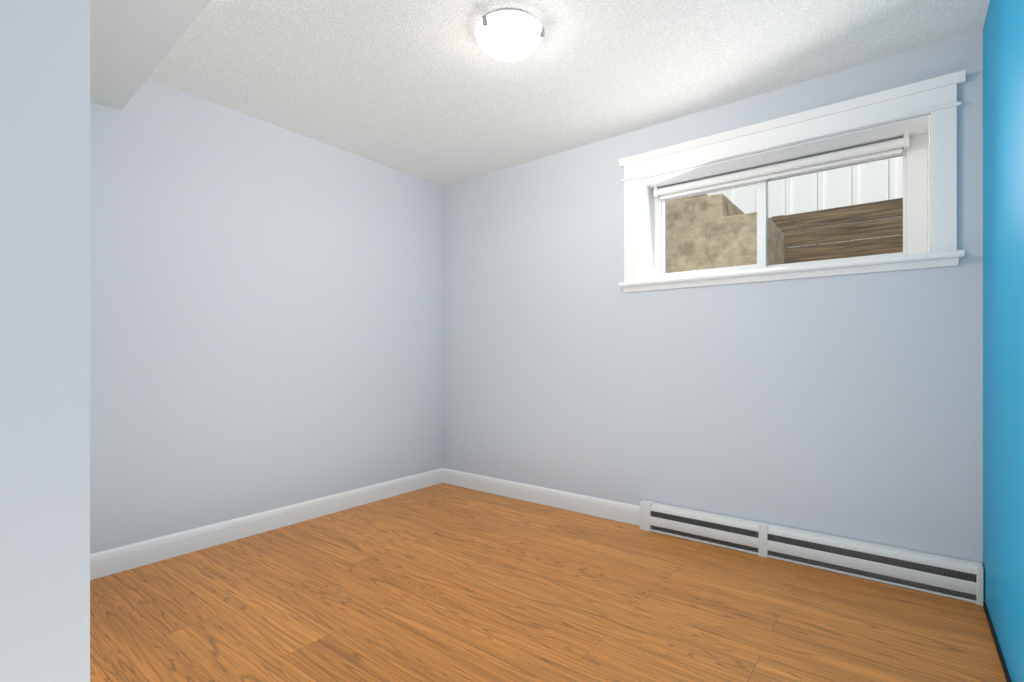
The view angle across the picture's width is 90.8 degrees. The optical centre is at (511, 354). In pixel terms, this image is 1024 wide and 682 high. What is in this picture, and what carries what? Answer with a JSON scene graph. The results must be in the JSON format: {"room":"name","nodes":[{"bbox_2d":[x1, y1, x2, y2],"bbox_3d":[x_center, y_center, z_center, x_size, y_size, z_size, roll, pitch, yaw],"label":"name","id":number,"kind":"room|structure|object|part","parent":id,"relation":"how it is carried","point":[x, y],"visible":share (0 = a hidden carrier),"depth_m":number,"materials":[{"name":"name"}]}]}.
{"room":"empty basement bedroom","nodes":[
{"label":"empty basement bedroom","id":0,"kind":"room"},
{"bbox_2d":[0,0,89,681],"bbox_3d":[-2.038,-0.160,1.019,1.150,2.280,1.612,0,0,38],"label":"wall","id":1,"kind":"structure","parent":0,"point":[44,340],"depth_m":1.24,"materials":[{"name":"white paint"}]},
{"bbox_2d":[90,0,210,110],"bbox_3d":[-1.172,-1.205,0.577,3.060,0.190,1.975,0,0,38],"label":"ceiling","id":2,"kind":"structure","parent":0,"point":[133,43],"depth_m":1.78,"materials":[{"name":"white paint"}]},
{"bbox_2d":[90,79,442,553],"bbox_3d":[-1.895,-0.160,2.387,0.300,2.280,4.650,0,0,38],"label":"wall","id":3,"kind":"structure","parent":0,"point":[266,316],"depth_m":2.72,"materials":[{"name":"white paint"}]},
{"bbox_2d":[90,468,442,579],"bbox_3d":[-1.261,0.925,2.948,0.014,0.110,2.388,0,0,38],"label":"baseboard","id":4,"kind":"structure","parent":3,"relation":"attached to","point":[121,559],"depth_m":2.70,"materials":[{"name":"white wood"}]},
{"bbox_2d":[90,483,1006,681],"bbox_3d":[-0.567,1.040,1.357,3.760,0.120,4.650,0,0,38],"label":"floor","id":5,"kind":"structure","parent":0,"point":[442,582],"depth_m":1.93,"materials":[{"name":"laminate"}]},
{"bbox_2d":[640,500,983,605],"bbox_3d":[1.297,0.904,2.429,1.420,0.152,0.065,0,0,38],"label":"heater","id":6,"kind":"object","parent":5,"relation":"on","point":[952,578],"visible":1,"depth_m":2.30,"materials":[{"name":"white metal"}]},
{"bbox_2d":[147,0,989,185],"bbox_3d":[-0.567,-1.360,1.357,3.760,0.120,4.650,0,0,38],"label":"ceiling","id":7,"kind":"structure","parent":0,"point":[432,91],"depth_m":2.25,"materials":[{"name":"white paint"}]},
{"bbox_2d":[475,8,544,60],"bbox_3d":[-0.013,-1.250,2.006,0.270,0.100,0.276,0,0,38],"label":"dome ceiling light","id":8,"kind":"object","parent":7,"relation":"attached to","point":[508,35],"depth_m":1.94,"materials":[{"name":"white glass"}]},
{"bbox_3d":[-0.014,-1.275,1.996,0.246,0.050,0.258,0,0,38],"label":"ceiling light base","id":9,"kind":"part","parent":8,"relation":"part of","materials":[{"name":"white glass"}]},
{"bbox_2d":[443,30,982,565],"bbox_3d":[0.766,-0.160,3.076,3.060,2.280,0.300,0,0,38],"label":"wall","id":10,"kind":"structure","parent":0,"point":[849,406],"depth_m":2.63,"materials":[{"name":"white paint"}]},
{"bbox_2d":[443,468,639,525],"bbox_3d":[0.113,0.925,3.384,1.650,0.110,0.014,0,0,38],"label":"baseboard","id":11,"kind":"structure","parent":10,"relation":"attached to","point":[608,509],"depth_m":3.28,"materials":[{"name":"white wood"}]},
{"bbox_2d":[618,70,965,292],"bbox_3d":[1.315,-0.753,2.609,1.516,0.775,0.334,0,0,38],"label":"window","id":12,"kind":"structure","parent":10,"relation":"in","point":[936,97],"depth_m":2.41,"materials":[{"name":"white wood"}]},
{"bbox_2d":[654,133,908,199],"bbox_3d":[1.335,-0.968,2.667,1.200,0.072,0.051,0,0,38],"label":"window blind","id":13,"kind":"object","parent":12,"relation":"attached to","point":[858,154],"visible":0.96,"depth_m":2.59,"materials":[{"name":"white plastic"}]},
{"bbox_2d":[983,0,1023,681],"bbox_3d":[0.760,-0.160,0.328,0.300,2.280,4.650,0,0,38],"label":"wall","id":14,"kind":"structure","parent":0,"point":[1003,297],"depth_m":1.58,"materials":[{"name":"teal paint"}]},
{"bbox_2d":[983,602,1011,681],"bbox_3d":[0.630,0.969,0.410,0.006,0.022,3.920,0,0,38],"label":"baseboard","id":15,"kind":"structure","parent":14,"relation":"attached to","point":[1002,661],"depth_m":1.67,"materials":[{"name":"black"}]},
{"label":"outside","id":16,"kind":"structure","parent":0,"visible":0},
{"bbox_3d":[2.431,-0.120,4.455,10.000,0.200,3.880,0,0,38],"label":"ground","id":17,"kind":"structure","parent":16,"visible":0},
{"bbox_2d":[666,193,783,272],"bbox_3d":[1.149,-1.160,4.582,2.220,1.880,0.850,0,0,38],"label":"rock","id":18,"kind":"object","parent":17,"relation":"on","point":[727,207],"depth_m":3.82,"materials":[{"name":"beige stone"}]},
{"bbox_2d":[707,156,902,247],"bbox_3d":[3.154,-2.120,5.388,9.000,3.800,0.120,0,0,38],"label":"fence","id":19,"kind":"object","parent":17,"relation":"on","point":[831,186],"depth_m":5.24,"materials":[{"name":"white wood"}]},
{"bbox_2d":[769,198,902,263],"bbox_3d":[2.876,-0.715,3.984,4.082,0.990,0.129,0,0,38],"label":"retaining wall","id":20,"kind":"structure","parent":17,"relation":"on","point":[791,253],"depth_m":4.07,"materials":[{"name":"brown wood"}]}
]}

